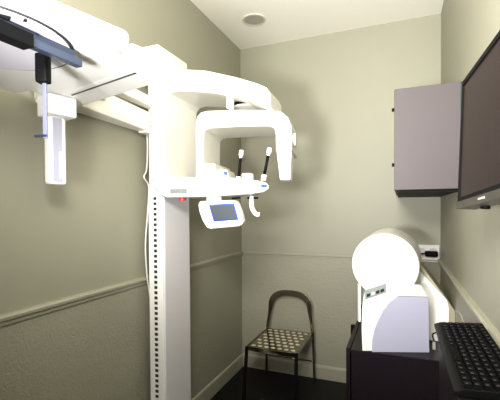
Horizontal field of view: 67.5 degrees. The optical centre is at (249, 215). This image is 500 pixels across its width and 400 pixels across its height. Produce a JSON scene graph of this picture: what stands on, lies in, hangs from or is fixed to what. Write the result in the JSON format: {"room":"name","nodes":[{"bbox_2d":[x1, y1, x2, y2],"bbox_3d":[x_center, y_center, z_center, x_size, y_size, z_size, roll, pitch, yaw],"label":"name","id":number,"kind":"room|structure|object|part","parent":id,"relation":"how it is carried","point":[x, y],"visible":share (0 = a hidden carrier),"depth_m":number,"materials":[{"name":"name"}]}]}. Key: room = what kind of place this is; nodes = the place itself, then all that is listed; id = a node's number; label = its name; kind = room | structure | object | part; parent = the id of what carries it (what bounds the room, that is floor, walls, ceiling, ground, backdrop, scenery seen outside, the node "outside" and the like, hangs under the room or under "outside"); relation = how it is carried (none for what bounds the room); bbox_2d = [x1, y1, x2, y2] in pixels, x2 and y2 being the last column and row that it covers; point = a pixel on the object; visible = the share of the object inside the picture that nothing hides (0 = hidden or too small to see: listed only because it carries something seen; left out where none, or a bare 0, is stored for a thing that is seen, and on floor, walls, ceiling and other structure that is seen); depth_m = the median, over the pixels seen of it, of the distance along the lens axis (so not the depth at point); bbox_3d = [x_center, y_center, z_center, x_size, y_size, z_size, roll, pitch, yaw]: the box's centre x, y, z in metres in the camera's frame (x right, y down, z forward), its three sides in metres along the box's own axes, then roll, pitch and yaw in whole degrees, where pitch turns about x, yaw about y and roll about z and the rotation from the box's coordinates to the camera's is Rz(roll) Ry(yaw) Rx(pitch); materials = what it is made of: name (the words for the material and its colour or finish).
{"room":"radiology room","nodes":[
{"label":"radiology room","id":0,"kind":"room"},
{"bbox_2d":[0,0,241,399],"bbox_3d":[-1.046,-0.026,1.441,0.100,3.115,4.890,0,1,22],"label":"wall","id":1,"kind":"structure","parent":0,"point":[86,233],"depth_m":1.96,"materials":[{"name":"paint"}]},
{"bbox_2d":[0,251,242,326],"bbox_3d":[-0.986,0.411,1.426,0.024,0.046,4.890,0,1,22],"label":"trim","id":2,"kind":"structure","parent":1,"relation":"attached to","point":[11,317],"depth_m":1.82,"materials":[{"name":"beige paint"}]},
{"bbox_2d":[191,353,242,399],"bbox_3d":[-0.984,1.469,1.446,0.014,0.125,4.890,0,1,22],"label":"baseboard","id":3,"kind":"structure","parent":1,"relation":"attached to","point":[217,383],"depth_m":3.23,"materials":[{"name":"beige paint"}]},
{"bbox_2d":[210,366,345,399],"bbox_3d":[-0.156,1.581,1.168,1.957,0.100,4.990,0,1,22],"label":"floor","id":4,"kind":"structure","parent":0,"point":[274,385],"depth_m":3.24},
{"bbox_2d":[0,0,297,399],"bbox_3d":[-0.516,0.290,1.485,0.889,2.475,2.269,0,1,25],"label":"machine","id":5,"kind":"object","parent":4,"relation":"on","point":[73,61],"visible":1,"depth_m":2.05,"materials":[{"name":"white plastic"}]},
{"bbox_3d":[-0.695,-0.462,0.975,0.418,0.010,0.418,0,1,22],"label":"turning plate","id":6,"kind":"part","parent":5,"relation":"part of","materials":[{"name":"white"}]},
{"bbox_3d":[-0.572,-0.294,1.043,0.011,0.155,0.006,0,1,2],"label":"ear rod","id":7,"kind":"part","parent":5,"relation":"part of","materials":[{"name":"blue"}]},
{"bbox_3d":[-0.534,-0.428,0.944,0.024,0.022,0.250,0,1,25],"label":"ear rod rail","id":8,"kind":"part","parent":5,"relation":"part of","materials":[{"name":"blue metal"}]},
{"bbox_3d":[-0.597,-0.512,1.434,0.655,0.082,0.145,0,1,36],"label":"scanning rail","id":9,"kind":"part","parent":5,"relation":"part of","materials":[{"name":"white plastic"}]},
{"bbox_3d":[-0.674,-0.657,1.936,0.060,0.055,0.615,0,1,18],"label":"bracket rail","id":10,"kind":"part","parent":5,"relation":"part of","materials":[{"name":"white plastic"}]},
{"bbox_3d":[-0.178,-0.522,2.238,0.757,0.631,0.366,0,1,22],"label":"overhead arm","id":11,"kind":"part","parent":5,"relation":"part of","materials":[{"name":"white plastic"}]},
{"bbox_3d":[-0.152,-0.009,2.030,0.252,0.157,0.063,0,1,16],"label":"control panel","id":12,"kind":"part","parent":5,"relation":"part of","materials":[{"name":"white plastic"}]},
{"bbox_3d":[-0.141,-0.018,2.000,0.165,0.097,0.015,0,1,16],"label":"screen frame","id":13,"kind":"part","parent":5,"relation":"part of","materials":[{"name":"blue plastic"}]},
{"bbox_3d":[0.025,-0.053,2.060,0.060,0.116,0.026,0,1,22],"label":"patient handle","id":14,"kind":"part","parent":5,"relation":"part of","materials":[{"name":"white plastic"}]},
{"bbox_2d":[261,174,266,180],"bbox_3d":[0.075,-0.210,2.047,0.034,0.039,0.028,0,1,22],"label":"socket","id":15,"kind":"object","parent":5,"relation":"attached to","point":[263,177],"depth_m":2.04,"materials":[{"name":"white plastic"}]},
{"bbox_3d":[0.246,-0.433,2.132,0.034,0.076,0.076,0,1,13],"label":"knob","id":16,"kind":"part","parent":5,"relation":"part of","materials":[{"name":"white plastic"}]},
{"bbox_2d":[242,290,315,399],"bbox_3d":[0.254,1.089,3.139,0.471,0.811,0.635,0,1,22],"label":"folding chair","id":17,"kind":"object","parent":4,"relation":"on","point":[271,342],"visible":1,"depth_m":3.15,"materials":[{"name":"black metal"}]},
{"bbox_3d":[-0.039,1.271,2.963,0.027,0.457,0.085,0,1,27],"label":"leg","id":18,"kind":"part","parent":17,"relation":"part of","materials":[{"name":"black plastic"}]},
{"bbox_3d":[0.071,1.045,3.233,0.010,0.026,0.520,0,1,22],"label":"rail","id":19,"kind":"part","parent":17,"relation":"part of","materials":[{"name":"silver metal"}]},
{"bbox_3d":[0.161,1.053,2.906,0.408,0.034,0.030,0,1,22],"label":"rail","id":20,"kind":"part","parent":17,"relation":"part of","materials":[{"name":"silver metal"}]},
{"bbox_3d":[0.258,1.040,3.147,0.395,0.013,0.500,0,1,22],"label":"seat","id":21,"kind":"part","parent":17,"relation":"part of","materials":[{"name":"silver metal"}]},
{"bbox_3d":[0.344,1.272,2.809,0.027,0.457,0.085,0,1,17],"label":"leg","id":22,"kind":"part","parent":17,"relation":"part of","materials":[{"name":"black metal"}]},
{"bbox_3d":[0.452,1.046,3.080,0.010,0.026,0.520,0,1,22],"label":"rail","id":23,"kind":"part","parent":17,"relation":"part of","materials":[{"name":"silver metal"}]},
{"bbox_2d":[346,304,438,399],"bbox_3d":[1.030,1.117,2.600,0.598,0.762,1.198,0,1,22],"label":"base cabinet","id":24,"kind":"object","parent":4,"relation":"on","point":[370,375],"visible":0.48,"depth_m":2.07,"materials":[{"name":"black laminate"}]},
{"bbox_3d":[0.670,1.107,2.408,0.024,0.714,0.565,0,1,22],"label":"door","id":25,"kind":"part","parent":24,"relation":"part of","materials":[{"name":"black laminate"}]},
{"bbox_2d":[352,228,454,351],"bbox_3d":[0.970,0.415,2.358,0.572,0.672,0.756,0,1,22],"label":"scanner","id":26,"kind":"object","parent":24,"relation":"on","point":[403,301],"visible":0.98,"depth_m":2.09,"materials":[{"name":"white plastic"}]},
{"bbox_3d":[0.837,0.601,2.082,0.313,0.312,0.012,0,1,2],"label":"panel","id":27,"kind":"part","parent":26,"relation":"part of","materials":[{"name":"grey plastic"}]},
{"bbox_2d":[397,283,427,296],"bbox_3d":[0.902,0.410,2.081,0.168,0.077,0.020,0,1,2],"label":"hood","id":28,"kind":"object","parent":26,"relation":"attached to","point":[403,289],"depth_m":2.07,"materials":[{"name":"white plastic"}]},
{"bbox_3d":[1.046,0.500,2.278,0.293,0.502,0.012,0,1,22],"label":"plate","id":29,"kind":"part","parent":26,"relation":"part of","materials":[{"name":"white plastic"}]},
{"bbox_2d":[432,332,435,349],"bbox_3d":[1.086,0.706,2.115,0.107,0.098,0.023,0,1,5],"label":"cable","id":30,"kind":"object","parent":24,"relation":"on","point":[433,343],"visible":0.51,"depth_m":2.11,"materials":[{"name":"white plastic"}]},
{"bbox_2d":[439,345,478,399],"bbox_3d":[0.630,0.971,1.036,0.149,1.115,0.656,0,1,22],"label":"base cabinet","id":31,"kind":"object","parent":4,"relation":"on","point":[445,389],"visible":0.02,"depth_m":1.18,"materials":[{"name":"black laminate"}]},
{"bbox_2d":[434,322,499,399],"bbox_3d":[0.644,0.393,1.091,0.153,0.036,0.550,0,1,22],"label":"keyboard","id":32,"kind":"object","parent":31,"relation":"on","point":[471,356],"visible":1,"depth_m":1.01,"materials":[{"name":"black plastic"}]},
{"bbox_2d":[191,0,443,49],"bbox_3d":[-0.177,-1.633,1.112,1.957,0.100,4.990,0,1,22],"label":"ceiling","id":33,"kind":"structure","parent":0,"point":[286,20],"depth_m":3.02,"materials":[{"name":"paint"}]},
{"bbox_2d":[242,13,265,25],"bbox_3d":[0.033,-1.615,3.082,0.192,0.008,0.192,0,1,22],"label":"ceiling speaker","id":34,"kind":"object","parent":33,"relation":"attached to","point":[253,19],"visible":1,"depth_m":3.07,"materials":[{"name":"beige plastic"}]},
{"bbox_2d":[244,15,263,24],"bbox_3d":[0.033,-1.616,3.082,0.164,0.005,0.164,0,1,22],"label":"grille","id":35,"kind":"object","parent":34,"relation":"attached to","point":[248,19],"depth_m":3.07,"materials":[{"name":"beige"}]},
{"bbox_2d":[240,13,440,367],"bbox_3d":[0.748,-0.072,3.407,1.957,3.115,0.100,0,1,22],"label":"wall","id":36,"kind":"structure","parent":0,"point":[335,90],"depth_m":3.37,"materials":[{"name":"paint"}]},
{"bbox_2d":[243,353,345,382],"bbox_3d":[0.737,1.424,3.380,1.729,0.125,0.014,0,1,22],"label":"baseboard","id":37,"kind":"structure","parent":36,"relation":"attached to","point":[337,374],"depth_m":3.48,"materials":[{"name":"beige paint"}]},
{"bbox_2d":[243,251,437,262],"bbox_3d":[0.731,0.366,3.363,1.733,0.032,0.011,0,1,22],"label":"trim","id":38,"kind":"structure","parent":36,"relation":"attached to","point":[244,252],"depth_m":3.45,"materials":[{"name":"beige paint"}]},
{"bbox_2d":[418,245,438,261],"bbox_3d":[1.453,0.306,3.070,0.181,0.137,0.012,0,1,22],"label":"wall socket","id":39,"kind":"object","parent":36,"relation":"attached to","point":[423,248],"visible":0.43,"depth_m":3.06,"materials":[{"name":"white plastic"}]},
{"bbox_2d":[420,248,425,257],"bbox_3d":[1.410,0.306,3.083,0.085,0.085,0.003,0,1,22],"label":"outlet","id":40,"kind":"object","parent":39,"relation":"attached to","point":[422,250],"depth_m":3.07,"materials":[{"name":"grey plastic"}]},
{"bbox_2d":[421,251,437,256],"bbox_3d":[1.442,0.395,3.045,0.156,0.222,0.045,0,1,22],"label":"plug","id":41,"kind":"object","parent":39,"relation":"in","point":[427,253],"visible":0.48,"depth_m":3.01,"materials":[{"name":"black plastic"}]},
{"bbox_2d":[428,248,438,258],"bbox_3d":[1.494,0.306,3.049,0.085,0.085,0.003,0,1,22],"label":"outlet","id":42,"kind":"object","parent":39,"relation":"attached to","point":[429,249],"depth_m":3.04,"materials":[{"name":"grey plastic"}]},
{"bbox_2d":[440,0,499,332],"bbox_3d":[0.675,-0.025,0.746,0.100,3.115,4.890,0,1,22],"label":"wall","id":43,"kind":"structure","parent":0,"point":[469,239],"depth_m":1.77,"materials":[{"name":"paint"}]},
{"bbox_2d":[392,81,461,197],"bbox_3d":[1.163,-0.428,2.550,0.343,0.569,1.158,0,1,22],"label":"upper cabinet","id":44,"kind":"object","parent":43,"relation":"attached to","point":[427,119],"visible":0.94,"depth_m":2.02,"materials":[{"name":"metal"}]},
{"bbox_3d":[1.172,-0.152,2.542,0.315,0.018,1.076,0,1,22],"label":"light rail","id":45,"kind":"part","parent":44,"relation":"part of","materials":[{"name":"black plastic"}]},
{"bbox_2d":[437,258,499,347],"bbox_3d":[0.621,0.411,0.777,0.024,0.046,4.890,0,1,22],"label":"trim","id":46,"kind":"structure","parent":43,"relation":"attached to","point":[481,317],"depth_m":1.57,"materials":[{"name":"beige paint"}]},
{"bbox_2d":[456,30,499,209],"bbox_3d":[0.641,-0.247,0.918,0.103,0.466,0.652,0,1,15],"label":"monitor","id":47,"kind":"object","parent":43,"relation":"attached to","point":[479,149],"visible":1,"depth_m":1.04,"materials":[{"name":"black plastic"}]},
{"bbox_3d":[0.619,-0.049,0.914,0.059,0.068,0.626,0,1,15],"label":"trim","id":48,"kind":"part","parent":47,"relation":"part of","materials":[{"name":"silver metal"}]}
]}

